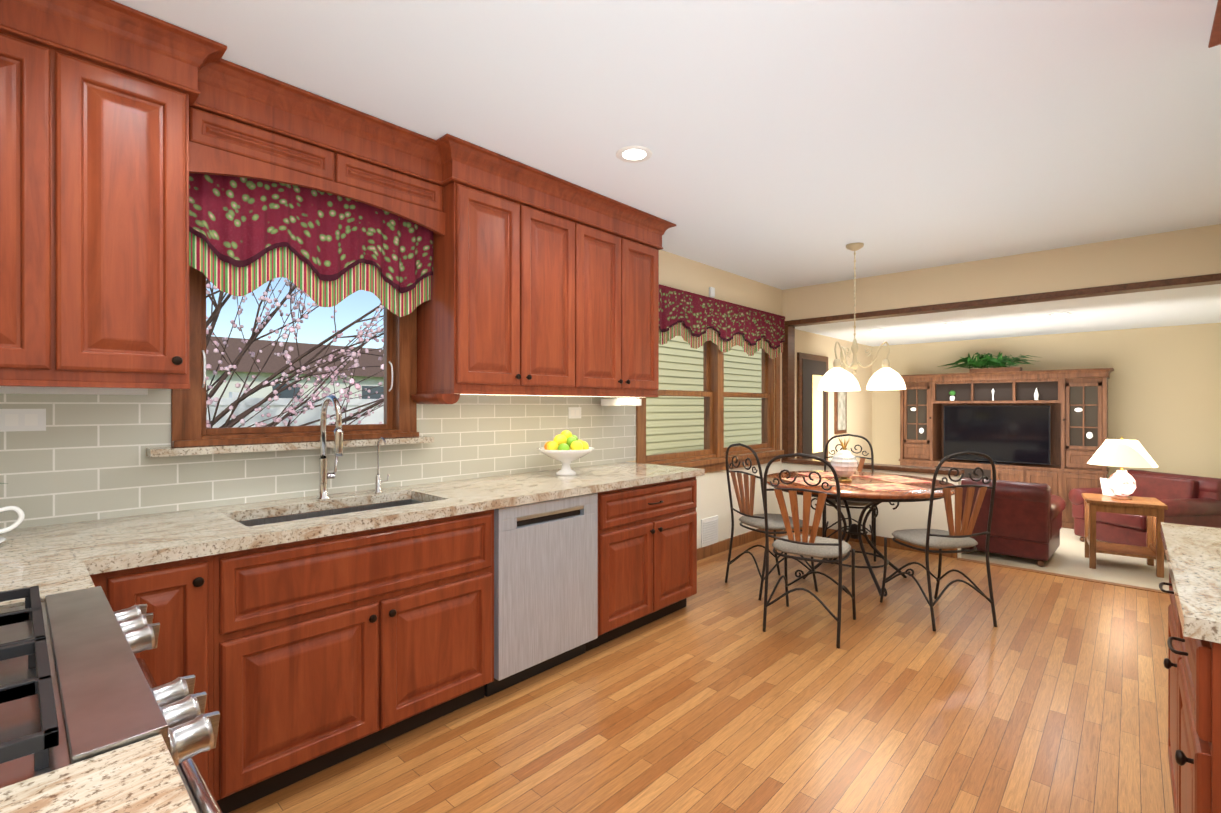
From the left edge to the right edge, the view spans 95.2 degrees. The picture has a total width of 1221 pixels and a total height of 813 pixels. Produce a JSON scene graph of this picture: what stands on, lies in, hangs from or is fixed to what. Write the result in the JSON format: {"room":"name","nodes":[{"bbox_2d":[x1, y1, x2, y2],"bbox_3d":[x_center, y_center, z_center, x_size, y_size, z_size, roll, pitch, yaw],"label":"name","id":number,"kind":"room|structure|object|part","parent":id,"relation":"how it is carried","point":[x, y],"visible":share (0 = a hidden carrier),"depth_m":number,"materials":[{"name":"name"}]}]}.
{"room":"kitchen","nodes":[
{"label":"kitchen","id":0,"kind":"room"},
{"bbox_2d":[0,734,196,812],"bbox_3d":[-0.164,0.430,-0.108,1.680,0.040,0.632,0,0,43],"label":"countertop","id":1,"kind":"structure","parent":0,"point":[142,776],"depth_m":0.60,"materials":[{"name":"beige stone"}]},
{"bbox_2d":[36,250,781,548],"bbox_3d":[-0.311,0.040,3.769,0.150,2.560,6.400,0,0,43],"label":"wall","id":2,"kind":"structure","parent":0,"point":[687,275],"depth_m":5.11,"materials":[{"name":"beige paint"}]},
{"bbox_2d":[146,436,433,456],"bbox_3d":[-1.333,0.171,2.493,0.100,0.029,1.136,0,0,43],"label":"window sill","id":3,"kind":"structure","parent":2,"relation":"attached to","point":[181,451],"depth_m":2.32,"materials":[{"name":"beige stone"}]},
{"bbox_2d":[171,265,418,446],"bbox_3d":[-1.387,-0.361,2.557,0.172,1.034,1.008,0,0,43],"label":"window","id":4,"kind":"structure","parent":2,"relation":"in","point":[188,419],"depth_m":2.45,"materials":[{"name":"brown wood"}]},
{"bbox_2d":[0,389,635,528],"bbox_3d":[-1.069,0.154,2.843,0.006,0.505,3.707,0,0,43],"label":"tile backsplash","id":5,"kind":"structure","parent":2,"relation":"attached to","point":[82,457],"depth_m":2.29,"materials":[{"name":"grey tile"}]},
{"bbox_2d":[0,409,45,431],"bbox_3d":[-1.971,0.045,1.868,0.006,0.075,0.115,0,0,43],"label":"outlet","id":6,"kind":"object","parent":5,"relation":"attached to","point":[22,419],"depth_m":1.87,"materials":[{"name":"white plastic"}]},
{"bbox_2d":[568,407,580,418],"bbox_3d":[-0.237,0.042,3.723,0.006,0.075,0.115,0,0,43],"label":"outlet","id":7,"kind":"object","parent":5,"relation":"attached to","point":[573,412],"depth_m":3.72,"materials":[{"name":"white plastic"}]},
{"bbox_2d":[0,0,675,405],"bbox_3d":[-0.941,-0.620,2.641,0.452,1.233,3.586,0,0,43],"label":"upper cabinet","id":8,"kind":"object","parent":2,"relation":"attached to","point":[120,124],"depth_m":2.00,"materials":[{"name":"brown wood"}]},
{"bbox_2d":[189,173,432,316],"bbox_3d":[-1.221,-0.686,2.401,0.052,0.515,1.000,0,0,43],"label":"valance","id":9,"kind":"object","parent":8,"relation":"attached to","point":[319,248],"visible":0.85,"depth_m":2.33,"materials":[{"name":"fabric"}]},
{"bbox_3d":[-0.944,-0.041,2.779,0.262,0.074,3.110,0,0,43],"label":"mounted electrical outlet strip","id":10,"kind":"part","parent":8,"relation":"part of","materials":[{"name":"white plastic"}]},
{"bbox_2d":[460,394,605,396],"bbox_3d":[-0.274,-0.070,3.289,0.080,0.017,1.430,0,0,43],"label":"under-cabinet light","id":11,"kind":"object","parent":8,"relation":"attached to","point":[530,395],"visible":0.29,"depth_m":3.10,"materials":[{"name":"white"}]},
{"bbox_2d":[701,515,717,546],"bbox_3d":[0.877,1.098,4.918,0.015,0.240,0.260,0,0,43],"label":"air vent","id":12,"kind":"object","parent":2,"relation":"in","point":[709,530],"visible":1,"depth_m":4.90,"materials":[{"name":"white metal"}]},
{"bbox_2d":[636,341,783,472],"bbox_3d":[0.952,-0.157,5.065,0.185,1.470,2.360,0,0,43],"label":"dining room window","id":13,"kind":"structure","parent":2,"relation":"in","point":[713,393],"depth_m":5.03,"materials":[{"name":"brown wood"}]},
{"bbox_2d":[659,284,784,358],"bbox_3d":[1.030,-0.709,4.992,0.051,0.455,2.300,0,0,43],"label":"valance","id":14,"kind":"object","parent":13,"relation":"attached to","point":[695,321],"visible":0.9,"depth_m":4.88,"materials":[{"name":"fabric"}]},
{"bbox_2d":[709,287,714,297],"bbox_3d":[0.895,-1.007,4.925,0.029,0.090,0.060,0,0,43],"label":"sensor","id":15,"kind":"object","parent":2,"relation":"attached to","point":[711,292],"visible":1,"depth_m":4.91,"materials":[{"name":"white plastic"}]},
{"bbox_2d":[689,342,784,560],"bbox_3d":[0.970,0.206,5.007,0.029,2.224,2.520,0,0,43],"label":"trim","id":16,"kind":"structure","parent":2,"relation":"attached to","point":[703,552],"depth_m":5.32,"materials":[{"name":"brown wood"}]},
{"bbox_2d":[113,0,1220,289],"bbox_3d":[1.705,-1.297,1.882,5.670,0.120,6.400,0,0,43],"label":"ceiling","id":17,"kind":"structure","parent":0,"point":[789,144],"depth_m":2.29,"materials":[{"name":"white paint"}]},
{"bbox_2d":[616,146,652,162],"bbox_3d":[0.116,-1.235,2.738,0.180,0.006,0.180,0,0,43],"label":"recessed light","id":18,"kind":"object","parent":17,"relation":"in","point":[633,154],"visible":1,"depth_m":2.73,"materials":[{"name":"white"}]},
{"bbox_2d":[818,243,905,390],"bbox_3d":[1.877,-0.683,4.244,0.630,1.114,0.630,0,0,43],"label":"pendant chandelier","id":19,"kind":"object","parent":17,"relation":"hanging from","point":[838,377],"visible":1,"depth_m":4.15,"materials":[{"name":"beige glass"}]},
{"bbox_2d":[229,530,1173,812],"bbox_3d":[1.657,1.473,1.835,5.670,0.300,6.260,0,0,43],"label":"floor","id":20,"kind":"structure","parent":0,"point":[1047,694],"depth_m":2.40,"materials":[{"name":"brown wood"}]},
{"bbox_2d":[90,571,113,611],"bbox_3d":[-1.856,0.886,1.510,0.674,0.876,0.681,0,0,43],"label":"base cabinet","id":21,"kind":"object","parent":20,"relation":"on","point":[105,580],"depth_m":1.54,"materials":[{"name":"brown wood"}]},
{"bbox_2d":[0,522,99,553],"bbox_3d":[-1.853,0.428,1.490,0.330,0.040,0.660,0,0,43],"label":"countertop","id":22,"kind":"structure","parent":21,"relation":"on","point":[79,531],"depth_m":1.74,"materials":[{"name":"beige stone"}]},
{"bbox_2d":[0,550,119,609],"bbox_3d":[-1.469,0.429,1.132,0.300,0.040,0.660,0,0,43],"label":"countertop","id":23,"kind":"structure","parent":21,"relation":"on","point":[72,573],"depth_m":1.36,"materials":[{"name":"beige stone"}]},
{"bbox_2d":[0,586,221,812],"bbox_3d":[-1.045,0.849,0.773,0.800,0.951,0.711,0,0,43],"label":"range","id":24,"kind":"object","parent":20,"relation":"on","point":[78,683],"visible":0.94,"depth_m":0.82,"materials":[{"name":"metal"}]},
{"bbox_2d":[114,554,221,810],"bbox_3d":[-1.539,0.885,1.848,0.674,0.876,0.245,0,0,43],"label":"base cabinet","id":25,"kind":"object","parent":20,"relation":"on","point":[183,596],"depth_m":1.66,"materials":[{"name":"brown wood"}]},
{"bbox_2d":[484,493,597,696],"bbox_3d":[-0.506,0.887,2.912,0.617,0.868,0.626,0,0,43],"label":"dishwasher","id":26,"kind":"object","parent":20,"relation":"on","point":[545,585],"visible":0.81,"depth_m":2.67,"materials":[{"name":"metal"}]},
{"bbox_2d":[586,477,696,651],"bbox_3d":[0.010,0.883,3.506,0.674,0.876,0.928,0,0,43],"label":"base cabinet","id":27,"kind":"object","parent":20,"relation":"on","point":[647,534],"depth_m":3.23,"materials":[{"name":"brown wood"}]},
{"bbox_2d":[0,462,704,569],"bbox_3d":[-0.861,0.427,2.553,0.692,0.040,3.567,0,0,43],"label":"countertop","id":28,"kind":"structure","parent":27,"relation":"on","point":[156,538],"depth_m":2.16,"materials":[{"name":"beige stone"}]},
{"bbox_2d":[0,483,24,542],"bbox_3d":[-1.849,0.224,1.576,0.270,0.368,0.269,0,0,43],"label":"planter","id":29,"kind":"object","parent":28,"relation":"on","point":[20,519],"visible":1,"depth_m":1.65,"materials":[{"name":"white ceramic"}]},
{"bbox_2d":[316,395,343,499],"bbox_3d":[-1.187,0.178,2.400,0.216,0.457,0.088,0,0,43],"label":"faucet","id":30,"kind":"object","parent":28,"relation":"on","point":[324,475],"visible":1,"depth_m":2.43,"materials":[{"name":"silver metal"}]},
{"bbox_2d":[239,499,423,526],"bbox_3d":[-1.096,0.562,2.293,0.402,0.229,0.822,0,0,43],"label":"sink basin","id":31,"kind":"object","parent":28,"relation":"in","point":[319,513],"visible":0.02,"depth_m":2.40,"materials":[{"name":"metal"}]},
{"bbox_2d":[374,437,388,493],"bbox_3d":[-1.059,0.275,2.616,0.102,0.264,0.074,0,0,43],"label":"filter faucet","id":32,"kind":"object","parent":28,"relation":"on","point":[378,481],"visible":0.98,"depth_m":2.62,"materials":[{"name":"silver metal"}]},
{"bbox_2d":[537,430,594,475],"bbox_3d":[-0.265,0.273,3.328,0.344,0.264,0.344,0,0,43],"label":"fruit bowl","id":33,"kind":"object","parent":28,"relation":"on","point":[565,448],"visible":1,"depth_m":3.26,"materials":[{"name":"white ceramic"}]},
{"bbox_2d":[725,443,817,600],"bbox_3d":[1.159,0.791,4.079,0.527,1.061,0.434,0,0,-22],"label":"dining chair","id":34,"kind":"object","parent":20,"relation":"on","point":[775,521],"visible":0.83,"depth_m":3.98,"materials":[{"name":"grey metal"}]},
{"bbox_2d":[763,453,855,647],"bbox_3d":[1.202,0.792,3.359,0.434,1.061,0.527,0,0,33],"label":"dining chair","id":35,"kind":"object","parent":20,"relation":"on","point":[806,544],"visible":1,"depth_m":3.20,"materials":[{"name":"grey metal"}]},
{"bbox_2d":[822,434,875,561],"bbox_3d":[2.160,0.789,5.061,0.434,1.061,0.527,0,0,23],"label":"dining chair","id":36,"kind":"object","parent":20,"relation":"on","point":[872,530],"visible":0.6,"depth_m":5.16,"materials":[{"name":"grey metal"}]},
{"bbox_2d":[763,470,954,596],"bbox_3d":[1.875,0.948,4.286,1.360,0.758,1.360,0,0,43],"label":"dining table","id":37,"kind":"object","parent":20,"relation":"on","point":[851,493],"visible":0.71,"depth_m":4.08,"materials":[{"name":"brown wood"}]},
{"bbox_2d":[831,438,857,481],"bbox_3d":[1.784,0.394,4.261,0.200,0.350,0.195,0,0,43],"label":"vase","id":38,"kind":"object","parent":37,"relation":"on","point":[844,462],"visible":0.98,"depth_m":4.20,"materials":[{"name":"white ceramic"}]},
{"bbox_2d":[781,472,931,490],"bbox_3d":[1.875,0.567,4.285,1.070,0.004,1.070,0,0,43],"label":"placemats","id":39,"kind":"object","parent":37,"relation":"on","point":[896,484],"visible":0.83,"depth_m":4.16,"materials":[{"name":"fabric"}]},
{"bbox_2d":[880,451,996,630],"bbox_3d":[2.070,0.791,3.545,0.434,1.061,0.527,0,0,-9],"label":"dining chair","id":40,"kind":"object","parent":20,"relation":"on","point":[959,536],"visible":1,"depth_m":3.35,"materials":[{"name":"grey metal"}]},
{"bbox_2d":[956,558,1168,593],"bbox_3d":[3.767,1.317,4.114,2.100,0.004,0.072,0,0,43],"label":"trim","id":41,"kind":"structure","parent":20,"relation":"on","point":[1075,577],"depth_m":4.32,"materials":[{"name":"brown wood"}]},
{"bbox_2d":[1159,573,1220,812],"bbox_3d":[1.728,0.886,1.357,0.548,0.875,1.170,0,0,43],"label":"base cabinet","id":42,"kind":"object","parent":20,"relation":"on","point":[1192,666],"visible":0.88,"depth_m":1.16,"materials":[{"name":"brown wood"}]},
{"bbox_2d":[1161,522,1220,642],"bbox_3d":[1.725,0.428,1.344,0.537,0.040,1.198,0,0,43],"label":"countertop","id":43,"kind":"structure","parent":42,"relation":"on","point":[1193,555],"depth_m":1.36,"materials":[{"name":"stone"}]},
{"bbox_2d":[795,329,871,462],"bbox_3d":[2.888,0.304,7.411,0.150,2.420,3.290,0,0,43],"label":"wall","id":44,"kind":"structure","parent":0,"point":[859,413],"depth_m":7.78,"materials":[{"name":"beige paint"}]},
{"bbox_2d":[797,352,827,459],"bbox_3d":[2.494,0.390,6.848,0.040,2.050,0.850,0,0,43],"label":"doorway frame","id":45,"kind":"object","parent":44,"relation":"attached to","point":[812,417],"visible":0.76,"depth_m":6.76,"materials":[{"name":"brown"}]},
{"bbox_2d":[834,391,846,433],"bbox_3d":[3.090,0.049,7.489,0.034,0.630,0.360,0,0,43],"label":"framed picture","id":46,"kind":"object","parent":44,"relation":"attached to","point":[840,412],"visible":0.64,"depth_m":7.44},
{"bbox_2d":[782,463,960,557],"bbox_3d":[2.473,1.057,5.452,1.620,0.920,0.140,0,0,43],"label":"wall","id":47,"kind":"structure","parent":0,"point":[902,516],"depth_m":5.21,"materials":[{"name":"beige paint"}]},
{"bbox_2d":[785,273,1220,557],"bbox_3d":[3.241,0.206,4.734,3.719,2.224,0.190,0,0,43],"label":"trim","id":48,"kind":"structure","parent":47,"relation":"attached to","point":[788,399],"depth_m":5.09,"materials":[{"name":"brown wood"}]},
{"bbox_2d":[782,224,1220,320],"bbox_3d":[3.240,-1.072,4.732,3.720,0.340,0.140,0,0,43],"label":"wall","id":49,"kind":"structure","parent":0,"point":[1190,252],"depth_m":4.52,"materials":[{"name":"beige paint"}]},
{"bbox_2d":[795,284,1220,346],"bbox_3d":[4.356,-1.119,6.036,4.170,0.430,3.290,0,0,43],"label":"ceiling","id":50,"kind":"structure","parent":0,"point":[1180,306],"depth_m":5.79,"materials":[{"name":"white paint"}]},
{"bbox_2d":[869,329,884,331],"bbox_3d":[3.155,-0.901,6.604,0.180,0.006,0.180,0,0,43],"label":"recessed light","id":51,"kind":"object","parent":50,"relation":"in","point":[874,330],"visible":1,"depth_m":6.61,"materials":[{"name":"white"}]},
{"bbox_2d":[945,322,962,324],"bbox_3d":[3.733,-0.900,6.065,0.180,0.006,0.180,0,0,43],"label":"recessed light","id":52,"kind":"object","parent":50,"relation":"in","point":[954,323],"visible":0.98,"depth_m":6.05,"materials":[{"name":"white"}]},
{"bbox_2d":[1049,313,1071,315],"bbox_3d":[4.390,-0.899,5.450,0.180,0.006,0.180,0,0,43],"label":"recessed light","id":53,"kind":"object","parent":50,"relation":"in","point":[1058,314],"visible":0.96,"depth_m":5.45,"materials":[{"name":"white"}]},
{"bbox_2d":[872,323,1220,477],"bbox_3d":[5.428,0.255,7.185,3.870,2.320,0.150,0,0,43],"label":"wall","id":54,"kind":"structure","parent":0,"point":[1164,396],"depth_m":6.46,"materials":[{"name":"beige paint"}]},
{"bbox_2d":[961,528,1168,590],"bbox_3d":[4.308,1.467,5.989,4.170,0.100,3.430,0,0,43],"label":"carpet","id":55,"kind":"structure","parent":0,"point":[1067,557],"depth_m":5.01,"materials":[{"name":"beige carpet"}]},
{"bbox_2d":[899,352,1113,528],"bbox_3d":[4.933,0.351,7.146,2.248,2.128,0.563,0,0,43],"label":"entertainment center","id":56,"kind":"object","parent":55,"relation":"on","point":[1076,400],"visible":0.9,"depth_m":6.90,"materials":[{"name":"brown wood"}]},
{"bbox_2d":[944,406,1050,464],"bbox_3d":[4.883,0.357,7.093,1.121,0.735,0.150,0,0,43],"label":"screen","id":57,"kind":"object","parent":56,"relation":"in","point":[1010,434],"visible":0.85,"depth_m":7.01,"materials":[{"name":"black glass"}]},
{"bbox_2d":[961,477,1065,566],"bbox_3d":[3.766,1.047,5.384,0.924,0.741,0.875,0,0,43],"label":"armchair","id":58,"kind":"object","parent":55,"relation":"on","point":[1026,522],"visible":0.6,"depth_m":5.00,"materials":[{"name":"leather"}]},
{"bbox_2d":[1082,493,1167,577],"bbox_3d":[4.528,1.118,4.941,0.510,0.600,0.510,0,0,36],"label":"side table","id":59,"kind":"object","parent":55,"relation":"on","point":[1152,509],"visible":1,"depth_m":4.86,"materials":[{"name":"brown wood"}]},
{"bbox_2d":[1087,436,1158,499],"bbox_3d":[4.528,0.540,4.941,0.470,0.555,0.470,0,0,43],"label":"table lamp","id":60,"kind":"object","parent":59,"relation":"on","point":[1120,484],"visible":1,"depth_m":4.87,"materials":[{"name":"ceramic"}]},
{"bbox_2d":[1068,469,1220,553],"bbox_3d":[5.339,1.047,5.552,0.850,0.741,0.901,0,0,-10],"label":"sofa","id":61,"kind":"object","parent":55,"relation":"on","point":[1191,500],"visible":0.56,"depth_m":5.37,"materials":[{"name":"leather"}]},
{"label":"outside","id":62,"kind":"structure","parent":0,"visible":0},
{"bbox_3d":[-14.015,1.856,19.922,41.930,0.120,70.000,0,0,43],"label":"ground","id":63,"kind":"structure","parent":62,"visible":0},
{"bbox_2d":[206,392,383,427],"bbox_3d":[-3.784,0.831,6.249,0.110,1.970,20.000,0,0,43],"label":"fence","id":64,"kind":"object","parent":63,"relation":"on","point":[277,407],"visible":0.1,"depth_m":6.30,"materials":[{"name":"white"}]},
{"bbox_2d":[206,336,383,398],"bbox_3d":[-12.350,-0.617,28.970,8.800,4.800,19.300,0,0,43],"label":"house","id":65,"kind":"structure","parent":63,"relation":"on","point":[274,364],"depth_m":23.47,"materials":[{"name":"white"}]},
{"bbox_2d":[206,277,383,427],"bbox_3d":[-2.116,-1.442,5.170,3.091,6.535,4.882,0,0,32],"label":"tree","id":66,"kind":"object","parent":63,"relation":"on","point":[229,368],"visible":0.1,"depth_m":4.58,"materials":[{"name":"brown plant"}]},
{"bbox_2d":[646,336,760,454],"bbox_3d":[2.695,-0.950,10.813,0.080,5.520,8.480,0,0,43],"label":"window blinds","id":67,"kind":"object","parent":63,"relation":"on","point":[674,424],"depth_m":9.42,"materials":[{"name":"beige"}]},
{"bbox_3d":[4.074,0.092,2.024,2.700,2.660,9.540,0,0,43],"label":"wall","id":68,"kind":"structure","parent":0,"visible":0},
{"bbox_2d":[1208,0,1220,47],"bbox_3d":[1.621,-0.647,1.147,0.422,1.174,1.690,0,0,43],"label":"upper cabinet","id":69,"kind":"object","parent":68,"relation":"attached to","point":[1215,38],"visible":0.92,"depth_m":1.81,"materials":[{"name":"brown wood"}]}
]}

